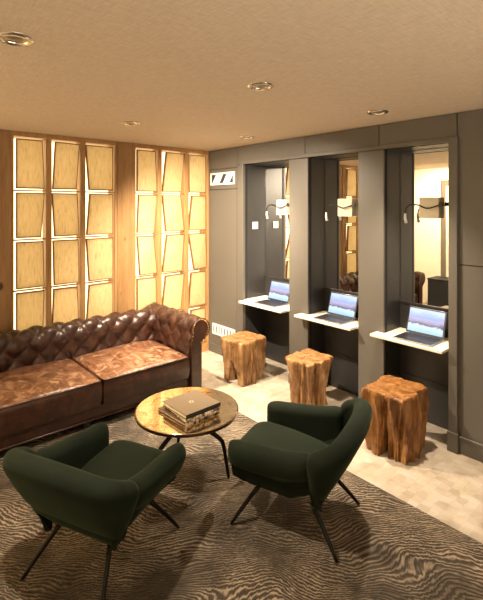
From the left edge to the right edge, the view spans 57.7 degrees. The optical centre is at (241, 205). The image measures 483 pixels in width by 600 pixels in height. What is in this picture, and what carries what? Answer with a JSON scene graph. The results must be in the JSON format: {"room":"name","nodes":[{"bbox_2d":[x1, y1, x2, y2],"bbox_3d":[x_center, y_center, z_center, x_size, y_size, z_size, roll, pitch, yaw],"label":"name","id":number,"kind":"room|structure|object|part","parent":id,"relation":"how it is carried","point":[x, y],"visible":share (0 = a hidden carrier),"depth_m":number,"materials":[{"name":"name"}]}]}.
{"room":"common room","nodes":[
{"label":"common room","id":0,"kind":"room"},
{"bbox_2d":[0,0,482,150],"bbox_3d":[0.462,-0.708,1.618,4.600,0.080,7.500,0,0,-41],"label":"ceiling","id":1,"kind":"structure","parent":0,"point":[182,70],"depth_m":2.08,"materials":[{"name":"paint"}]},
{"bbox_2d":[0,31,33,46],"bbox_3d":[-0.907,-0.685,1.746,0.148,0.055,0.148,0,0,-41],"label":"recessed light","id":2,"kind":"object","parent":1,"relation":"in","point":[10,36],"visible":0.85,"depth_m":1.74,"materials":[{"name":"silver metal"}]},
{"bbox_2d":[121,121,139,125],"bbox_3d":[-0.890,-0.685,3.525,0.148,0.055,0.148,0,0,-41],"label":"recessed light","id":3,"kind":"object","parent":1,"relation":"in","point":[131,123],"visible":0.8,"depth_m":3.51,"materials":[{"name":"silver metal"}]},
{"bbox_2d":[240,136,253,138],"bbox_3d":[0.053,-0.685,4.241,0.148,0.055,0.148,0,0,-41],"label":"recessed light","id":4,"kind":"object","parent":1,"relation":"in","point":[241,137],"visible":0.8,"depth_m":4.23,"materials":[{"name":"silver metal"}]},
{"bbox_2d":[247,82,273,90],"bbox_3d":[0.104,-0.685,2.435,0.148,0.055,0.148,0,0,-41],"label":"recessed light","id":5,"kind":"object","parent":1,"relation":"in","point":[259,86],"visible":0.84,"depth_m":2.42,"materials":[{"name":"silver metal"}]},
{"bbox_2d":[367,110,388,114],"bbox_3d":[0.967,-0.685,3.112,0.148,0.055,0.148,0,0,-41],"label":"recessed light","id":6,"kind":"object","parent":1,"relation":"in","point":[373,112],"visible":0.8,"depth_m":3.10,"materials":[{"name":"silver metal"}]},
{"bbox_2d":[202,350,482,543],"bbox_3d":[0.462,1.790,1.618,4.600,0.080,7.500,0,0,-41],"label":"floor","id":7,"kind":"structure","parent":0,"point":[443,484],"depth_m":2.94,"materials":[{"name":"stone"}]},
{"bbox_2d":[0,406,482,599],"bbox_3d":[-0.022,1.743,1.645,2.707,0.012,4.580,0,0,-41],"label":"rug","id":8,"kind":"object","parent":7,"relation":"on","point":[385,547],"visible":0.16,"depth_m":2.23,"materials":[{"name":"carpet"}]},
{"bbox_2d":[2,423,185,599],"bbox_3d":[-0.690,1.419,2.175,0.724,0.628,0.740,0,0,24],"label":"armchair","id":9,"kind":"object","parent":8,"relation":"on","point":[85,484],"visible":1,"depth_m":1.95,"materials":[{"name":"green fabric"}]},
{"bbox_3d":[-0.945,1.630,2.081,0.193,0.208,0.026,0,0,-36],"label":"leg","id":10,"kind":"part","parent":9,"relation":"part of","materials":[{"name":"black metal"}]},
{"bbox_3d":[-0.792,1.328,1.951,0.724,0.445,0.248,0,0,24],"label":"backrest","id":11,"kind":"part","parent":9,"relation":"part of","materials":[{"name":"green fabric"}]},
{"bbox_3d":[-0.875,1.380,2.338,0.204,0.331,0.488,0,0,24],"label":"armrest","id":12,"kind":"part","parent":9,"relation":"part of","materials":[{"name":"green fabric"}]},
{"bbox_3d":[-0.593,1.630,1.921,0.025,0.208,0.193,0,0,-5],"label":"leg","id":13,"kind":"part","parent":9,"relation":"part of","materials":[{"name":"black metal"}]},
{"bbox_2d":[81,440,163,479],"bbox_3d":[-0.643,1.404,2.278,0.423,0.142,0.514,0,0,24],"label":"seat cushion","id":14,"kind":"object","parent":9,"relation":"on","point":[120,459],"depth_m":2.33,"materials":[{"name":"green fabric"}]},
{"bbox_3d":[-0.445,1.380,2.142,0.204,0.331,0.488,0,0,24],"label":"armrest","id":15,"kind":"part","parent":9,"relation":"part of","materials":[{"name":"green fabric"}]},
{"bbox_3d":[-0.408,1.630,2.316,0.174,0.207,0.025,0,0,-27],"label":"leg","id":16,"kind":"part","parent":9,"relation":"part of","materials":[{"name":"black metal"}]},
{"bbox_2d":[0,302,209,450],"bbox_3d":[-1.475,1.384,3.692,2.350,0.705,0.906,0,0,-41],"label":"sofa","id":17,"kind":"object","parent":8,"relation":"on","point":[56,377],"visible":1,"depth_m":3.70,"materials":[{"name":"brown leather"}]},
{"bbox_2d":[0,359,101,436],"bbox_3d":[-1.728,1.432,3.353,1.095,0.263,0.725,0,0,-41],"label":"seat cushion","id":18,"kind":"object","parent":17,"relation":"on","point":[33,392],"depth_m":3.28,"materials":[{"name":"leather"}]},
{"bbox_3d":[-1.682,1.370,3.928,2.125,0.640,0.237,0,0,-41],"label":"backrest","id":19,"kind":"part","parent":17,"relation":"part of","materials":[{"name":"brown leather"}]},
{"bbox_3d":[-1.460,1.625,3.676,2.025,0.119,0.770,0,0,-41],"label":"seat rail","id":20,"kind":"part","parent":17,"relation":"part of","materials":[{"name":"brown leather"}]},
{"bbox_2d":[74,341,189,403],"bbox_3d":[-1.010,1.434,3.984,0.840,0.260,0.725,0,0,-41],"label":"seat cushion","id":21,"kind":"object","parent":17,"relation":"on","point":[123,370],"depth_m":3.81,"materials":[{"name":"leather"}]},
{"bbox_3d":[-0.689,1.361,4.401,0.231,0.659,0.878,0,0,-41],"label":"armrest","id":22,"kind":"part","parent":17,"relation":"part of","materials":[{"name":"brown leather"}]},
{"bbox_2d":[135,387,238,477],"bbox_3d":[-0.349,1.515,2.822,0.660,0.429,0.660,0,0,-41],"label":"coffee table","id":23,"kind":"object","parent":8,"relation":"on","point":[148,417],"visible":0.69,"depth_m":2.71,"materials":[{"name":"brown metal"}]},
{"bbox_3d":[-0.444,1.544,2.725,0.030,0.371,0.283,0,0,45],"label":"leg","id":24,"kind":"part","parent":23,"relation":"part of","materials":[{"name":"black metal"}]},
{"bbox_2d":[158,406,219,426],"bbox_3d":[-0.334,1.291,2.775,0.275,0.018,0.286,0,0,-45],"label":"book","id":25,"kind":"object","parent":23,"relation":"on","point":[162,409],"visible":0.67,"depth_m":2.68,"materials":[{"name":"brown paper"}]},
{"bbox_2d":[165,407,219,422],"bbox_3d":[-0.308,1.271,2.757,0.250,0.022,0.251,0,0,-40],"label":"book","id":26,"kind":"object","parent":25,"relation":"on","point":[217,409],"visible":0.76,"depth_m":2.66,"materials":[{"name":"beige paper"}]},
{"bbox_2d":[162,389,220,419],"bbox_3d":[-0.317,1.247,2.763,0.262,0.026,0.263,0,0,-42],"label":"book","id":27,"kind":"object","parent":26,"relation":"on","point":[193,403],"visible":1,"depth_m":2.74,"materials":[{"name":"brown paper"}]},
{"bbox_3d":[-0.213,1.544,2.806,0.283,0.371,0.030,0,0,7],"label":"leg","id":28,"kind":"part","parent":23,"relation":"part of","materials":[{"name":"black metal"}]},
{"bbox_2d":[227,398,371,562],"bbox_3d":[0.332,1.419,2.456,0.740,0.628,0.724,0,0,28],"label":"armchair","id":29,"kind":"object","parent":8,"relation":"on","point":[302,450],"visible":1,"depth_m":2.30,"materials":[{"name":"green fabric"}]},
{"bbox_3d":[0.022,1.630,2.397,0.174,0.207,0.025,0,0,-9],"label":"leg","id":30,"kind":"part","parent":29,"relation":"part of","materials":[{"name":"black metal"}]},
{"bbox_3d":[0.159,1.380,2.280,0.488,0.331,0.204,0,0,28],"label":"armrest","id":31,"kind":"part","parent":29,"relation":"part of","materials":[{"name":"green fabric"}]},
{"bbox_2d":[227,421,326,463],"bbox_3d":[0.232,1.404,2.509,0.514,0.142,0.423,0,0,28],"label":"seat cushion","id":32,"kind":"object","parent":29,"relation":"on","point":[301,436],"depth_m":2.57,"materials":[{"name":"green fabric"}]},
{"bbox_3d":[0.378,1.380,2.699,0.488,0.331,0.204,0,0,28],"label":"armrest","id":33,"kind":"part","parent":29,"relation":"part of","materials":[{"name":"green fabric"}]},
{"bbox_3d":[0.412,1.630,2.197,0.026,0.208,0.193,0,0,-33],"label":"leg","id":34,"kind":"part","parent":29,"relation":"part of","materials":[{"name":"black metal"}]},
{"bbox_3d":[0.550,1.328,2.343,0.248,0.445,0.724,0,0,28],"label":"backrest","id":35,"kind":"part","parent":29,"relation":"part of","materials":[{"name":"green fabric"}]},
{"bbox_3d":[0.591,1.630,2.539,0.193,0.208,0.025,0,0,-2],"label":"leg","id":36,"kind":"part","parent":29,"relation":"part of","materials":[{"name":"black metal"}]},
{"bbox_2d":[220,331,265,386],"bbox_3d":[0.019,1.537,4.448,0.394,0.423,0.375,0,0,-44],"label":"stool","id":37,"kind":"object","parent":7,"relation":"on","point":[243,353],"visible":1,"depth_m":4.34,"materials":[{"name":"brown wood"}]},
{"bbox_2d":[285,348,332,405],"bbox_3d":[0.585,1.538,3.859,0.392,0.423,0.345,0,0,-41],"label":"stool","id":38,"kind":"object","parent":7,"relation":"on","point":[308,369],"visible":0.94,"depth_m":3.76,"materials":[{"name":"brown wood"}]},
{"bbox_2d":[361,375,428,464],"bbox_3d":[1.111,1.528,3.173,0.434,0.443,0.398,0,0,-43],"label":"stool","id":39,"kind":"object","parent":7,"relation":"on","point":[400,407],"visible":0.99,"depth_m":3.06,"materials":[{"name":"brown wood"}]},
{"bbox_2d":[209,109,482,443],"bbox_3d":[2.036,0.541,2.933,0.500,2.418,7.200,0,0,-41],"label":"wall","id":40,"kind":"structure","parent":0,"point":[360,359],"depth_m":3.71,"materials":[{"name":"black paint"}]},
{"bbox_2d":[210,171,234,184],"bbox_3d":[-0.221,-0.319,5.114,0.014,0.144,0.446,0,0,-41],"label":"air vent","id":41,"kind":"object","parent":40,"relation":"attached to","point":[223,178],"visible":1,"depth_m":5.10,"materials":[{"name":"white paint"}]},
{"bbox_2d":[212,323,234,336],"bbox_3d":[-0.211,1.465,5.105,0.012,0.124,0.410,0,0,-41],"label":"air vent","id":42,"kind":"object","parent":40,"relation":"in","point":[219,330],"visible":0.82,"depth_m":5.14,"materials":[{"name":"white metal"}]},
{"bbox_2d":[252,222,257,228],"bbox_3d":[0.156,0.220,4.945,0.080,0.080,0.013,0,0,-41],"label":"wall switch","id":43,"kind":"object","parent":40,"relation":"attached to","point":[254,224],"visible":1,"depth_m":4.93,"materials":[{"name":"white paint"}]},
{"bbox_2d":[239,295,288,312],"bbox_3d":[0.333,1.040,4.663,0.433,0.020,0.665,0,0,-41],"label":"shelf","id":44,"kind":"object","parent":40,"relation":"attached to","point":[250,301],"visible":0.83,"depth_m":4.55,"materials":[{"name":"white stone"}]},
{"bbox_2d":[254,280,288,307],"bbox_3d":[0.332,0.922,4.624,0.271,0.213,0.304,0,0,-41],"label":"laptop","id":45,"kind":"object","parent":44,"relation":"on","point":[278,295],"visible":0.99,"depth_m":4.66,"materials":[{"name":"silver metal"}]},
{"bbox_2d":[265,164,288,280],"bbox_3d":[0.499,0.181,4.808,0.016,1.274,0.663,0,0,-41],"label":"wall mirror","id":46,"kind":"object","parent":40,"relation":"attached to","point":[277,177],"visible":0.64,"depth_m":4.91,"materials":[{"name":"clear glass"}]},
{"bbox_3d":[0.499,0.810,4.808,0.016,0.016,0.663,0,0,-41],"label":"rail","id":47,"kind":"part","parent":46,"relation":"part of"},
{"bbox_2d":[266,200,288,218],"bbox_3d":[0.408,0.037,4.819,0.117,0.211,0.296,0,0,-41],"label":"reading lamp","id":48,"kind":"object","parent":46,"relation":"attached to","point":[282,206],"visible":0.92,"depth_m":4.80,"materials":[{"name":"beige"}]},
{"bbox_3d":[0.455,0.015,4.817,0.049,0.166,0.160,0,0,-41],"label":"lamp shade","id":49,"kind":"part","parent":48,"relation":"part of","materials":[{"name":"beige fabric"}]},
{"bbox_2d":[294,311,357,330],"bbox_3d":[0.838,1.040,4.027,0.353,0.020,0.634,0,0,-41],"label":"shelf","id":50,"kind":"object","parent":40,"relation":"attached to","point":[353,325],"visible":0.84,"depth_m":3.91,"materials":[{"name":"white stone"}]},
{"bbox_2d":[313,291,357,324],"bbox_3d":[0.857,0.922,3.981,0.271,0.213,0.304,0,0,-41],"label":"laptop","id":51,"kind":"object","parent":50,"relation":"on","point":[342,308],"visible":0.98,"depth_m":4.01,"materials":[{"name":"silver metal"}]},
{"bbox_2d":[324,156,357,294],"bbox_3d":[1.002,0.181,4.113,0.016,1.274,0.544,0,0,-41],"label":"wall mirror","id":52,"kind":"object","parent":40,"relation":"attached to","point":[341,174],"visible":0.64,"depth_m":4.18,"materials":[{"name":"clear glass"}]},
{"bbox_2d":[325,199,354,220],"bbox_3d":[0.932,0.037,4.100,0.117,0.211,0.296,0,0,-41],"label":"reading lamp","id":53,"kind":"object","parent":52,"relation":"attached to","point":[346,207],"visible":1,"depth_m":4.07,"materials":[{"name":"beige"}]},
{"bbox_3d":[0.911,0.021,4.083,0.281,0.081,0.026,0,0,36],"label":"flexible arm","id":54,"kind":"part","parent":53,"relation":"part of","materials":[{"name":"black plastic"}]},
{"bbox_3d":[0.979,0.015,4.098,0.049,0.166,0.160,0,0,-41],"label":"lamp shade","id":55,"kind":"part","parent":53,"relation":"part of","materials":[{"name":"beige fabric"}]},
{"bbox_3d":[1.002,0.810,4.113,0.016,0.016,0.544,0,0,-41],"label":"rail","id":56,"kind":"part","parent":52,"relation":"part of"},
{"bbox_2d":[208,342,482,462],"bbox_3d":[1.907,1.689,2.686,0.020,0.122,7.000,0,0,-41],"label":"baseboard","id":57,"kind":"structure","parent":40,"relation":"attached to","point":[472,449],"depth_m":3.06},
{"bbox_2d":[241,136,459,453],"bbox_3d":[0.759,0.627,3.978,0.040,2.245,2.353,0,0,-41],"label":"trim","id":58,"kind":"structure","parent":40,"relation":"attached to","point":[453,435],"depth_m":3.12,"materials":[{"name":"grey paint"}]},
{"bbox_2d":[370,327,447,353],"bbox_3d":[1.364,1.040,3.432,0.358,0.020,0.589,0,0,-41],"label":"shelf","id":59,"kind":"object","parent":40,"relation":"attached to","point":[440,348],"visible":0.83,"depth_m":3.34,"materials":[{"name":"white stone"}]},
{"bbox_2d":[393,306,446,346],"bbox_3d":[1.379,0.922,3.387,0.271,0.213,0.304,0,0,-41],"label":"laptop","id":60,"kind":"object","parent":59,"relation":"on","point":[425,327],"visible":1,"depth_m":3.42,"materials":[{"name":"silver metal"}]},
{"bbox_2d":[400,148,447,310],"bbox_3d":[1.524,0.181,3.527,0.016,1.274,0.519,0,0,-41],"label":"wall mirror","id":61,"kind":"object","parent":40,"relation":"attached to","point":[424,173],"visible":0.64,"depth_m":3.56,"materials":[{"name":"clear glass"}]},
{"bbox_2d":[404,197,442,222],"bbox_3d":[1.462,0.037,3.505,0.117,0.211,0.296,0,0,-41],"label":"reading lamp","id":62,"kind":"object","parent":61,"relation":"attached to","point":[429,207],"visible":1,"depth_m":3.48,"materials":[{"name":"beige"}]},
{"bbox_3d":[1.440,0.021,3.487,0.281,0.081,0.026,0,0,36],"label":"flexible arm","id":63,"kind":"part","parent":62,"relation":"part of","materials":[{"name":"black plastic"}]},
{"bbox_3d":[1.509,0.015,3.502,0.049,0.166,0.160,0,0,-41],"label":"lamp shade","id":64,"kind":"part","parent":62,"relation":"part of","materials":[{"name":"beige fabric"}]},
{"bbox_3d":[1.524,0.810,3.527,0.016,0.016,0.519,0,0,-41],"label":"rail","id":65,"kind":"part","parent":61,"relation":"part of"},
{"bbox_3d":[-1.809,0.541,4.281,4.500,2.418,0.300,0,0,-41],"label":"wall","id":66,"kind":"structure","parent":0,"visible":0},
{"bbox_2d":[0,129,10,333],"bbox_3d":[-2.140,0.541,3.916,0.100,2.418,0.212,0,0,-41],"label":"trim","id":67,"kind":"structure","parent":66,"relation":"attached to","point":[5,135],"depth_m":3.84,"materials":[{"name":"brown wood"}]},
{"bbox_2d":[11,131,116,329],"bbox_3d":[-1.723,0.541,4.275,1.000,2.418,0.223,0,0,-41],"label":"tile panel","id":68,"kind":"object","parent":66,"relation":"attached to","point":[64,188],"visible":0.66,"depth_m":4.17,"materials":[{"name":"brown wood"}]},
{"bbox_2d":[117,142,133,312],"bbox_3d":[-1.280,0.541,4.671,0.190,2.418,0.212,0,0,-41],"label":"trim","id":69,"kind":"structure","parent":66,"relation":"attached to","point":[125,150],"depth_m":4.59,"materials":[{"name":"brown wood"}]},
{"bbox_2d":[134,143,208,351],"bbox_3d":[-0.823,0.541,5.052,1.000,2.418,0.242,0,0,-41],"label":"tile panel","id":70,"kind":"object","parent":66,"relation":"attached to","point":[171,184],"visible":0.8,"depth_m":4.97,"materials":[{"name":"brown wood"}]}
]}

